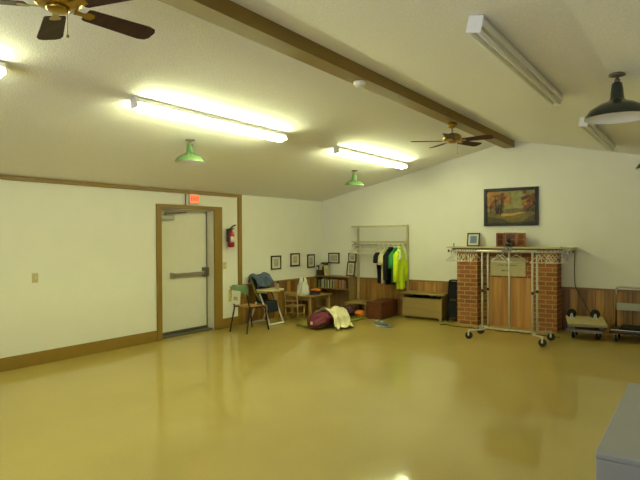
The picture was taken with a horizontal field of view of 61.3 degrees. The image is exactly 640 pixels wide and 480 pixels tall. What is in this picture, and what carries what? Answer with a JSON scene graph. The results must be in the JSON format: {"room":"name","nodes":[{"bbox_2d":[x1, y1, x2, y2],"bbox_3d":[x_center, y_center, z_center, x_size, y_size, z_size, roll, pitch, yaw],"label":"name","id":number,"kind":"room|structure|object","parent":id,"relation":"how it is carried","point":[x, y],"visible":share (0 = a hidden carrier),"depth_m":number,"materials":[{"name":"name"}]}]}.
{"room":"event hall","nodes":[
{"label":"event hall","id":0,"kind":"room"},
{"bbox_2d":[0,179,321,357],"bbox_3d":[-3.763,0.394,6.677,0.250,2.342,13.150,0,1,35],"label":"wall","id":1,"kind":"structure","parent":0,"point":[92,250],"depth_m":7.47,"materials":[{"name":"beige paint"}]},
{"bbox_2d":[32,273,37,282],"bbox_3d":[-3.553,0.473,6.741,0.020,0.120,0.076,0,1,35],"label":"light switch","id":2,"kind":"object","parent":1,"relation":"attached to","point":[34,275],"visible":1,"depth_m":6.73,"materials":[{"name":"beige plastic"}]},
{"bbox_2d":[0,331,156,371],"bbox_3d":[-4.936,1.506,4.783,0.022,0.163,8.480,0,1,35],"label":"baseboard","id":3,"kind":"structure","parent":1,"relation":"attached to","point":[52,355],"depth_m":7.14,"materials":[{"name":"yellow paint"}]},
{"bbox_2d":[0,175,241,197],"bbox_3d":[-4.407,-0.735,5.523,0.030,0.053,10.345,0,1,35],"label":"trim","id":4,"kind":"structure","parent":1,"relation":"attached to","point":[3,177],"depth_m":7.55,"materials":[{"name":"yellow paint"}]},
{"bbox_2d":[156,204,222,340],"bbox_3d":[-2.175,0.488,8.854,0.230,2.100,1.372,0,1,35],"label":"door","id":5,"kind":"structure","parent":1,"relation":"in","point":[189,276],"depth_m":8.93,"materials":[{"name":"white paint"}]},
{"bbox_2d":[188,194,199,203],"bbox_3d":[-2.060,-0.669,8.821,0.056,0.158,0.210,0,1,35],"label":"exit sign","id":6,"kind":"object","parent":1,"relation":"attached to","point":[192,198],"visible":1,"depth_m":8.79,"materials":[{"name":"red plastic"}]},
{"bbox_2d":[226,225,235,246],"bbox_3d":[-1.573,-0.071,9.430,0.147,0.402,0.196,0,1,35],"label":"fire extinguisher","id":7,"kind":"object","parent":1,"relation":"attached to","point":[230,239],"visible":1,"depth_m":9.39,"materials":[{"name":"red metal"}]},
{"bbox_2d":[223,316,238,327],"bbox_3d":[-1.578,1.447,9.533,0.022,0.163,0.405,0,1,35],"label":"baseboard","id":8,"kind":"structure","parent":1,"relation":"attached to","point":[226,321],"depth_m":9.52,"materials":[{"name":"brown wood"}]},
{"bbox_2d":[237,198,242,324],"bbox_3d":[-1.441,0.383,9.719,0.030,2.287,0.090,0,1,35],"label":"trim","id":9,"kind":"structure","parent":1,"relation":"attached to","point":[239,200],"depth_m":9.71,"materials":[{"name":"yellow paint"}]},
{"bbox_2d":[271,255,280,269],"bbox_3d":[-0.858,0.441,10.551,0.022,0.270,0.300,0,1,35],"label":"framed print","id":10,"kind":"object","parent":1,"relation":"attached to","point":[275,260],"visible":1,"depth_m":10.54},
{"bbox_2d":[242,278,314,323],"bbox_3d":[-0.678,1.168,10.809,0.018,0.690,2.555,0,1,35],"label":"wainscot","id":11,"kind":"structure","parent":1,"relation":"attached to","point":[290,286],"depth_m":10.62,"materials":[{"name":"brown wood"}]},
{"bbox_2d":[242,276,314,285],"bbox_3d":[-0.675,0.807,10.803,0.030,0.032,2.555,0,1,35],"label":"trim","id":12,"kind":"structure","parent":1,"relation":"attached to","point":[313,276],"depth_m":10.84,"materials":[{"name":"brown wood"}]},
{"bbox_2d":[290,253,299,266],"bbox_3d":[-0.509,0.403,11.045,0.022,0.265,0.300,0,1,35],"label":"framed print","id":13,"kind":"object","parent":1,"relation":"attached to","point":[294,257],"visible":1,"depth_m":11.03},
{"bbox_2d":[307,254,314,267],"bbox_3d":[-0.191,0.447,11.494,0.022,0.285,0.260,0,1,35],"label":"framed print","id":14,"kind":"object","parent":1,"relation":"attached to","point":[310,257],"visible":1,"depth_m":11.48},
{"bbox_2d":[0,0,639,201],"bbox_3d":[-0.418,-1.265,4.260,8.703,1.135,13.300,0,1,35],"label":"ceiling","id":15,"kind":"structure","parent":0,"point":[66,113],"depth_m":5.03,"materials":[{"name":"white paint"}]},
{"bbox_2d":[0,62,7,78],"bbox_3d":[-3.005,-1.259,3.144,0.121,0.119,2.214,0,1,35],"label":"strip light","id":16,"kind":"object","parent":15,"relation":"attached to","point":[3,67],"visible":1,"depth_m":4.01,"materials":[{"name":"white plastic"}]},
{"bbox_2d":[174,139,205,164],"bbox_3d":[-1.541,-1.056,6.405,0.370,0.275,0.370,0,1,35],"label":"pendant","id":17,"kind":"object","parent":15,"relation":"hanging from","point":[190,158],"visible":1,"depth_m":6.36,"materials":[{"name":"green metal"}]},
{"bbox_2d":[130,96,286,141],"bbox_3d":[-1.092,-1.284,5.918,0.121,0.119,2.214,0,1,35],"label":"strip light","id":18,"kind":"object","parent":15,"relation":"attached to","point":[135,102],"visible":1,"depth_m":5.67,"materials":[{"name":"white plastic"}]},
{"bbox_2d":[159,0,514,147],"bbox_3d":[-0.405,-1.621,4.247,0.210,0.134,12.900,0,1,35],"label":"ceiling beam","id":19,"kind":"structure","parent":15,"relation":"attached to","point":[229,15],"depth_m":4.64,"materials":[{"name":"paint"}]},
{"bbox_2d":[0,0,154,39],"bbox_3d":[-1.369,-1.302,2.892,1.081,0.469,1.063,0,1,35],"label":"ceiling fan","id":20,"kind":"object","parent":19,"relation":"hanging from","point":[52,27],"visible":1,"depth_m":3.04,"materials":[{"name":"brown wood"}]},
{"bbox_2d":[353,80,365,87],"bbox_3d":[0.392,-1.538,5.338,0.124,0.054,0.124,0,1,35],"label":"smoke detector","id":21,"kind":"object","parent":19,"relation":"attached to","point":[357,83],"visible":1,"depth_m":5.30,"materials":[{"name":"white plastic"}]},
{"bbox_2d":[411,122,493,153],"bbox_3d":[1.826,-1.380,7.320,1.047,0.424,1.086,0,1,35],"label":"ceiling fan","id":22,"kind":"object","parent":19,"relation":"hanging from","point":[451,138],"visible":1,"depth_m":7.28,"materials":[{"name":"brown wood"}]},
{"bbox_2d":[344,170,364,186],"bbox_3d":[0.607,-1.089,9.490,0.370,0.275,0.370,0,1,35],"label":"pendant","id":23,"kind":"object","parent":15,"relation":"hanging from","point":[354,182],"visible":1,"depth_m":9.44,"materials":[{"name":"green metal"}]},
{"bbox_2d":[333,146,407,168],"bbox_3d":[0.878,-1.315,8.739,0.121,0.119,2.214,0,1,35],"label":"strip light","id":24,"kind":"object","parent":15,"relation":"attached to","point":[337,150],"visible":1,"depth_m":8.52,"materials":[{"name":"white plastic"}]},
{"bbox_2d":[466,15,563,105],"bbox_3d":[1.542,-1.272,4.057,0.110,0.117,2.214,0,1,35],"label":"strip light","id":25,"kind":"object","parent":15,"relation":"attached to","point":[479,28],"visible":1,"depth_m":3.66,"materials":[{"name":"white metal"}]},
{"bbox_2d":[578,117,615,151],"bbox_3d":[3.517,-1.300,6.799,0.110,0.117,2.214,0,1,35],"label":"strip light","id":26,"kind":"object","parent":15,"relation":"attached to","point":[592,130],"visible":0.91,"depth_m":6.54,"materials":[{"name":"white metal"}]},
{"bbox_2d":[584,72,639,123],"bbox_3d":[2.131,-1.034,3.874,0.430,0.319,0.430,0,1,35],"label":"pendant","id":27,"kind":"object","parent":15,"relation":"hanging from","point":[618,109],"visible":1,"depth_m":3.85,"materials":[{"name":"black metal"}]},
{"bbox_2d":[0,310,639,479],"bbox_3d":[-0.401,1.641,4.285,8.703,0.150,13.300,0,1,35],"label":"floor","id":28,"kind":"structure","parent":0,"point":[417,398],"depth_m":5.10,"materials":[{"name":"beige plastic"}]},
{"bbox_2d":[229,286,268,333],"bbox_3d":[-1.199,1.150,9.100,0.405,0.766,0.592,0,1,35],"label":"chair","id":29,"kind":"object","parent":28,"relation":"on","point":[248,304],"visible":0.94,"depth_m":9.03,"materials":[{"name":"wood"}]},
{"bbox_2d":[232,290,240,304],"bbox_3d":[-1.375,0.941,8.833,0.200,0.225,0.015,0,1,35],"label":"paper sheet","id":30,"kind":"object","parent":29,"relation":"hanging from","point":[236,295],"visible":1,"depth_m":8.83,"materials":[{"name":"white paper"}]},
{"bbox_2d":[232,285,247,295],"bbox_3d":[-1.313,0.826,8.851,0.301,0.173,0.092,0,1,33],"label":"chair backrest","id":31,"kind":"object","parent":29,"relation":"hanging from","point":[243,288],"visible":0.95,"depth_m":8.80,"materials":[{"name":"green plastic"}]},
{"bbox_2d":[249,275,283,325],"bbox_3d":[-0.967,1.078,9.858,0.537,0.887,0.470,0,1,35],"label":"high chair","id":32,"kind":"object","parent":28,"relation":"on","point":[261,295],"visible":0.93,"depth_m":9.80,"materials":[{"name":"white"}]},
{"bbox_2d":[248,272,273,287],"bbox_3d":[-1.080,0.736,9.948,0.277,0.270,0.491,0,1,35],"label":"jacket","id":33,"kind":"object","parent":32,"relation":"on","point":[264,279],"visible":0.95,"depth_m":9.88,"materials":[{"name":"blue fabric"}]},
{"bbox_2d":[254,288,283,292],"bbox_3d":[-0.920,0.921,9.823,0.420,0.062,0.470,0,1,35],"label":"tray","id":34,"kind":"object","parent":32,"relation":"on","point":[256,290],"depth_m":9.75,"materials":[{"name":"beige plastic"}]},
{"bbox_2d":[284,291,305,320],"bbox_3d":[-0.484,1.245,10.309,0.310,0.543,0.309,0,1,29],"label":"child chair","id":35,"kind":"object","parent":28,"relation":"on","point":[297,305],"visible":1,"depth_m":10.24,"materials":[{"name":"brown wood"}]},
{"bbox_2d":[291,293,331,315],"bbox_3d":[-0.184,1.300,10.839,0.550,0.420,0.740,0,1,35],"label":"table","id":36,"kind":"object","parent":28,"relation":"on","point":[310,298],"visible":0.66,"depth_m":10.64,"materials":[{"name":"brown wood"}]},
{"bbox_2d":[297,277,309,295],"bbox_3d":[-0.330,0.907,10.617,0.284,0.368,0.204,0,1,35],"label":"plastic bag","id":37,"kind":"object","parent":36,"relation":"on","point":[302,287],"visible":0.99,"depth_m":10.55,"materials":[{"name":"white plastic"}]},
{"bbox_2d":[309,291,320,294],"bbox_3d":[-0.107,1.058,10.818,0.237,0.060,0.227,-1,1,-34],"label":"tote","id":38,"kind":"object","parent":36,"relation":"on","point":[311,292],"visible":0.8,"depth_m":10.74,"materials":[{"name":"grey plastic"}]},
{"bbox_2d":[296,315,364,328],"bbox_3d":[0.226,1.492,9.927,0.550,0.043,1.400,0,1,38],"label":"mat","id":39,"kind":"object","parent":28,"relation":"on","point":[352,318],"visible":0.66,"depth_m":9.53,"materials":[{"name":"green fabric"}]},
{"bbox_2d":[307,312,333,327],"bbox_3d":[0.169,1.354,9.652,0.424,0.234,1.312,0,1,27],"label":"sleeping bag","id":40,"kind":"object","parent":39,"relation":"on","point":[316,319],"visible":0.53,"depth_m":9.15,"materials":[{"name":"red fabric"}]},
{"bbox_2d":[316,306,354,329],"bbox_3d":[0.380,1.347,9.667,0.834,0.341,0.996,-1,1,-33],"label":"blanket","id":41,"kind":"object","parent":40,"relation":"on","point":[341,316],"visible":0.96,"depth_m":9.53,"materials":[{"name":"beige fabric"}]},
{"bbox_2d":[339,305,355,315],"bbox_3d":[0.500,1.360,10.343,0.360,0.220,0.260,0,1,27],"label":"pillow","id":42,"kind":"object","parent":39,"relation":"on","point":[350,309],"visible":0.61,"depth_m":10.23,"materials":[{"name":"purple fabric"}]},
{"bbox_2d":[354,310,364,316],"bbox_3d":[0.756,1.404,10.298,0.180,0.135,0.170,0,1,30],"label":"pillow","id":43,"kind":"object","parent":39,"relation":"on","point":[359,313],"visible":1,"depth_m":10.24,"materials":[{"name":"orange fabric"}]},
{"bbox_2d":[315,275,355,309],"bbox_3d":[0.329,1.129,11.447,0.855,0.745,0.280,0,1,35],"label":"bookcase","id":44,"kind":"object","parent":28,"relation":"on","point":[338,297],"visible":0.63,"depth_m":11.52,"materials":[{"name":"brown wood"}]},
{"bbox_2d":[318,262,328,275],"bbox_3d":[0.073,0.616,11.616,0.103,0.279,0.240,0,1,35],"label":"magazine file","id":45,"kind":"object","parent":44,"relation":"on","point":[321,266],"visible":0.78,"depth_m":11.53,"materials":[{"name":"brown cardboard"}]},
{"bbox_2d":[324,265,328,274],"bbox_3d":[0.139,0.645,11.525,0.133,0.217,0.036,-1,1,-45],"label":"booklet","id":46,"kind":"object","parent":44,"relation":"on","point":[326,267],"visible":1,"depth_m":11.51,"materials":[{"name":"yellow paper"}]},
{"bbox_2d":[346,262,355,275],"bbox_3d":[0.650,0.607,11.338,0.196,0.297,0.075,0,1,35],"label":"framed print","id":47,"kind":"object","parent":44,"relation":"on","point":[350,265],"visible":1,"depth_m":11.33},
{"bbox_2d":[344,299,370,316],"bbox_3d":[0.866,1.368,10.826,0.550,0.272,0.550,0,1,35],"label":"stool","id":48,"kind":"object","parent":28,"relation":"on","point":[358,301],"visible":0.56,"depth_m":10.75,"materials":[{"name":"beige paint"}]},
{"bbox_2d":[351,225,408,309],"bbox_3d":[1.197,0.602,10.844,1.166,1.800,0.267,0,1,35],"label":"coat rack","id":49,"kind":"object","parent":28,"relation":"on","point":[406,243],"visible":0.98,"depth_m":10.76,"materials":[{"name":"beige metal"}]},
{"bbox_3d":[1.385,0.178,10.573,0.012,0.191,0.381,0,1,35],"label":"hanger","id":50,"kind":"object","parent":49,"relation":"hanging from","visible":0},
{"bbox_2d":[383,247,394,284],"bbox_3d":[1.392,0.502,10.572,0.147,0.737,0.542,0,1,35],"label":"jacket","id":51,"kind":"object","parent":50,"relation":"hanging from","point":[386,271],"visible":0.52,"depth_m":10.38,"materials":[{"name":"black fabric"}]},
{"bbox_3d":[1.557,0.178,10.451,0.012,0.191,0.381,0,1,35],"label":"hanger","id":52,"kind":"object","parent":49,"relation":"hanging from","visible":0},
{"bbox_2d":[393,246,407,289],"bbox_3d":[1.569,0.539,10.447,0.160,0.832,0.514,0,1,35],"label":"jacket","id":53,"kind":"object","parent":52,"relation":"hanging from","point":[400,257],"visible":1,"depth_m":10.37,"materials":[{"name":"yellow fabric"}]},
{"bbox_3d":[1.210,0.178,10.697,0.012,0.191,0.381,0,1,35],"label":"hanger","id":54,"kind":"object","parent":49,"relation":"hanging from","visible":0},
{"bbox_2d":[373,247,382,283],"bbox_3d":[1.212,0.496,10.699,0.130,0.717,0.535,0,1,35],"label":"shirt","id":55,"kind":"object","parent":54,"relation":"hanging from","point":[375,257],"visible":0.45,"depth_m":10.59,"materials":[{"name":"black fabric"}]},
{"bbox_3d":[1.296,0.178,10.636,0.012,0.191,0.381,0,1,35],"label":"hanger","id":56,"kind":"object","parent":49,"relation":"hanging from","visible":0},
{"bbox_2d":[377,247,387,283],"bbox_3d":[1.297,0.499,10.639,0.140,0.712,0.540,0,1,35],"label":"shirt","id":57,"kind":"object","parent":56,"relation":"hanging from","point":[380,257],"visible":0.35,"depth_m":10.50,"materials":[{"name":"beige fabric"}]},
{"bbox_3d":[1.479,0.178,10.506,0.012,0.191,0.381,0,1,35],"label":"hanger","id":58,"kind":"object","parent":49,"relation":"hanging from","visible":0},
{"bbox_2d":[388,247,397,282],"bbox_3d":[1.486,0.487,10.505,0.135,0.697,0.551,0,1,35],"label":"shirt","id":59,"kind":"object","parent":58,"relation":"hanging from","point":[390,257],"visible":0.38,"depth_m":10.32,"materials":[{"name":"green fabric"}]},
{"bbox_2d":[366,298,397,319],"bbox_3d":[1.212,1.341,10.541,0.335,0.328,0.675,0,1,35],"label":"wooden chest","id":60,"kind":"object","parent":28,"relation":"on","point":[383,308],"visible":1,"depth_m":10.33,"materials":[{"name":"red wood"}]},
{"bbox_2d":[376,321,387,326],"bbox_3d":[1.080,1.461,9.471,0.095,0.104,0.288,-1,1,-31],"label":"sneaker","id":61,"kind":"object","parent":28,"relation":"on","point":[382,323],"visible":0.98,"depth_m":9.37,"materials":[{"name":"grey fabric"}]},
{"bbox_2d":[401,290,447,320],"bbox_3d":[1.995,1.246,10.266,0.870,0.512,0.293,0,1,35],"label":"storage bench","id":62,"kind":"object","parent":28,"relation":"on","point":[417,307],"visible":0.96,"depth_m":10.15,"materials":[{"name":"beige paint"}]},
{"bbox_2d":[407,294,440,299],"bbox_3d":[1.990,1.088,10.284,0.688,0.092,0.184,0,1,35],"label":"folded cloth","id":63,"kind":"object","parent":62,"relation":"in","point":[414,295],"visible":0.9,"depth_m":10.24,"materials":[{"name":"black fabric"}]},
{"bbox_2d":[447,279,456,321],"bbox_3d":[2.447,1.112,9.931,0.190,0.764,0.166,0,1,35],"label":"speaker","id":64,"kind":"object","parent":28,"relation":"on","point":[452,284],"visible":0.8,"depth_m":9.93,"materials":[{"name":"black plastic"}]},
{"bbox_2d":[440,324,559,337],"bbox_3d":[2.929,1.499,8.964,2.010,0.016,0.140,0,1,37],"label":"cord","id":65,"kind":"object","parent":28,"relation":"on","point":[440,324],"visible":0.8,"depth_m":8.87,"materials":[{"name":"black rubber"}]},
{"bbox_2d":[448,247,573,346],"bbox_3d":[2.853,0.807,8.201,1.795,1.414,0.582,0,1,35],"label":"rack","id":66,"kind":"object","parent":28,"relation":"on","point":[542,342],"visible":0.99,"depth_m":8.10,"materials":[{"name":"metal"}]},
{"bbox_2d":[505,250,527,262],"bbox_3d":[2.905,0.238,7.992,0.381,0.191,0.012,0,0,-9],"label":"hanger","id":67,"kind":"object","parent":66,"relation":"hanging from","point":[515,250],"visible":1,"depth_m":7.99,"materials":[{"name":"white plastic"}]},
{"bbox_2d":[560,246,571,260],"bbox_3d":[3.446,0.193,7.545,0.170,0.218,0.040,0,1,35],"label":"hanger","id":68,"kind":"object","parent":66,"relation":"attached to","point":[565,250],"visible":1,"depth_m":7.55,"materials":[{"name":"grey metal"}]},
{"bbox_2d":[447,246,576,332],"bbox_3d":[3.266,0.810,9.335,2.100,1.386,0.399,0,1,35],"label":"fireplace","id":69,"kind":"object","parent":28,"relation":"on","point":[468,273],"visible":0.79,"depth_m":9.52,"materials":[{"name":"brick"}]},
{"bbox_2d":[467,233,479,245],"bbox_3d":[2.777,-0.005,9.769,0.230,0.242,0.061,0,1,35],"label":"framed photo","id":70,"kind":"object","parent":69,"relation":"on","point":[473,239],"visible":0.98,"depth_m":9.77},
{"bbox_2d":[470,236,476,242],"bbox_3d":[2.775,-0.006,9.766,0.120,0.131,0.023,0,1,35],"label":"print","id":71,"kind":"object","parent":70,"relation":"attached to","point":[473,239],"depth_m":9.76},
{"bbox_2d":[490,258,525,276],"bbox_3d":[3.279,0.471,9.428,0.605,0.318,0.024,0,1,35],"label":"notice board","id":72,"kind":"object","parent":69,"relation":"attached to","point":[500,268],"visible":0.84,"depth_m":9.42,"materials":[{"name":"beige paper"}]},
{"bbox_2d":[504,238,513,246],"bbox_3d":[3.248,0.040,9.275,0.160,0.156,0.086,0,1,35],"label":"figurine","id":73,"kind":"object","parent":69,"relation":"on","point":[508,243],"visible":1,"depth_m":9.25,"materials":[{"name":"black ceramic"}]},
{"bbox_2d":[489,277,530,327],"bbox_3d":[3.321,1.080,9.404,0.810,0.845,0.028,0,1,35],"label":"wood panel","id":74,"kind":"object","parent":69,"relation":"attached to","point":[520,288],"visible":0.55,"depth_m":9.39,"materials":[{"name":"brown wood"}]},
{"bbox_2d":[496,233,525,246],"bbox_3d":[3.309,-0.006,9.344,0.500,0.245,0.077,0,1,35],"label":"carved triptych","id":75,"kind":"object","parent":69,"relation":"on","point":[518,239],"visible":0.89,"depth_m":9.35,"materials":[{"name":"brown wood"}]},
{"bbox_2d":[447,246,576,248],"bbox_3d":[3.262,0.129,9.330,2.100,0.024,0.399,0,1,35],"label":"mantel shelf","id":76,"kind":"object","parent":69,"relation":"attached to","point":[456,247],"depth_m":9.27,"materials":[{"name":"brown wood"}]},
{"bbox_2d":[574,250,590,316],"bbox_3d":[4.242,0.692,8.695,0.062,1.038,0.413,0,0,-9],"label":"cord","id":77,"kind":"object","parent":69,"relation":"hanging from","point":[574,250],"visible":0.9,"depth_m":8.87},
{"bbox_2d":[566,327,606,339],"bbox_3d":[4.102,1.428,8.318,0.508,0.156,0.442,0,1,35],"label":"dolly","id":78,"kind":"object","parent":28,"relation":"on","point":[596,331],"visible":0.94,"depth_m":8.18,"materials":[{"name":"metal"}]},
{"bbox_2d":[566,309,607,330],"bbox_3d":[4.085,1.209,8.303,0.539,0.269,0.592,0,1,21],"label":"dolly","id":79,"kind":"object","parent":78,"relation":"on","point":[573,321],"visible":1,"depth_m":8.27,"materials":[{"name":"beige wood"}]},
{"bbox_2d":[595,382,639,479],"bbox_3d":[1.823,1.193,2.301,0.999,0.755,1.197,0,1,35],"label":"storage box","id":80,"kind":"object","parent":28,"relation":"on","point":[617,454],"visible":1,"depth_m":2.17,"materials":[{"name":"white plastic"}]},
{"bbox_2d":[609,286,639,341],"bbox_3d":[4.714,1.113,8.024,0.702,0.782,0.604,0,1,35],"label":"cart","id":81,"kind":"object","parent":28,"relation":"on","point":[618,306],"visible":0.98,"depth_m":8.28,"materials":[{"name":"silver metal"}]},
{"bbox_2d":[619,324,639,330],"bbox_3d":[4.723,1.321,8.018,0.460,0.050,0.360,0,1,35],"label":"seat cushion","id":82,"kind":"object","parent":81,"relation":"on","point":[622,327],"visible":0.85,"depth_m":8.00,"materials":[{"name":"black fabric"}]},
{"bbox_2d":[322,141,639,329],"bbox_3d":[3.397,-0.124,9.569,8.503,3.249,0.150,0,1,35],"label":"wall","id":83,"kind":"structure","parent":0,"point":[589,200],"depth_m":9.56,"materials":[{"name":"beige paint"}]},
{"bbox_2d":[328,253,339,263],"bbox_3d":[0.299,0.390,11.656,0.285,0.230,0.024,0,1,35],"label":"framed print","id":84,"kind":"object","parent":83,"relation":"attached to","point":[332,257],"visible":1,"depth_m":11.64},
{"bbox_2d":[348,253,356,261],"bbox_3d":[0.683,0.370,11.385,0.195,0.190,0.024,0,1,35],"label":"framed print","id":85,"kind":"object","parent":83,"relation":"attached to","point":[351,257],"visible":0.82,"depth_m":11.38},
{"bbox_2d":[356,279,639,336],"bbox_3d":[3.383,1.156,9.492,8.135,0.690,0.018,0,1,35],"label":"wainscot","id":86,"kind":"structure","parent":83,"relation":"attached to","point":[370,289],"depth_m":8.89,"materials":[{"name":"brown wood"}]},
{"bbox_2d":[356,277,639,291],"bbox_3d":[3.383,0.795,9.480,8.123,0.032,0.030,0,1,35],"label":"trim","id":87,"kind":"structure","parent":83,"relation":"attached to","point":[579,288],"depth_m":8.87,"materials":[{"name":"brown wood"}]},
{"bbox_2d":[484,186,538,225],"bbox_3d":[3.340,-0.584,9.474,0.936,0.666,0.058,0,1,35],"label":"landscape painting","id":88,"kind":"object","parent":83,"relation":"attached to","point":[516,206],"visible":1,"depth_m":9.46,"materials":[{"name":"multicoloured paint"}]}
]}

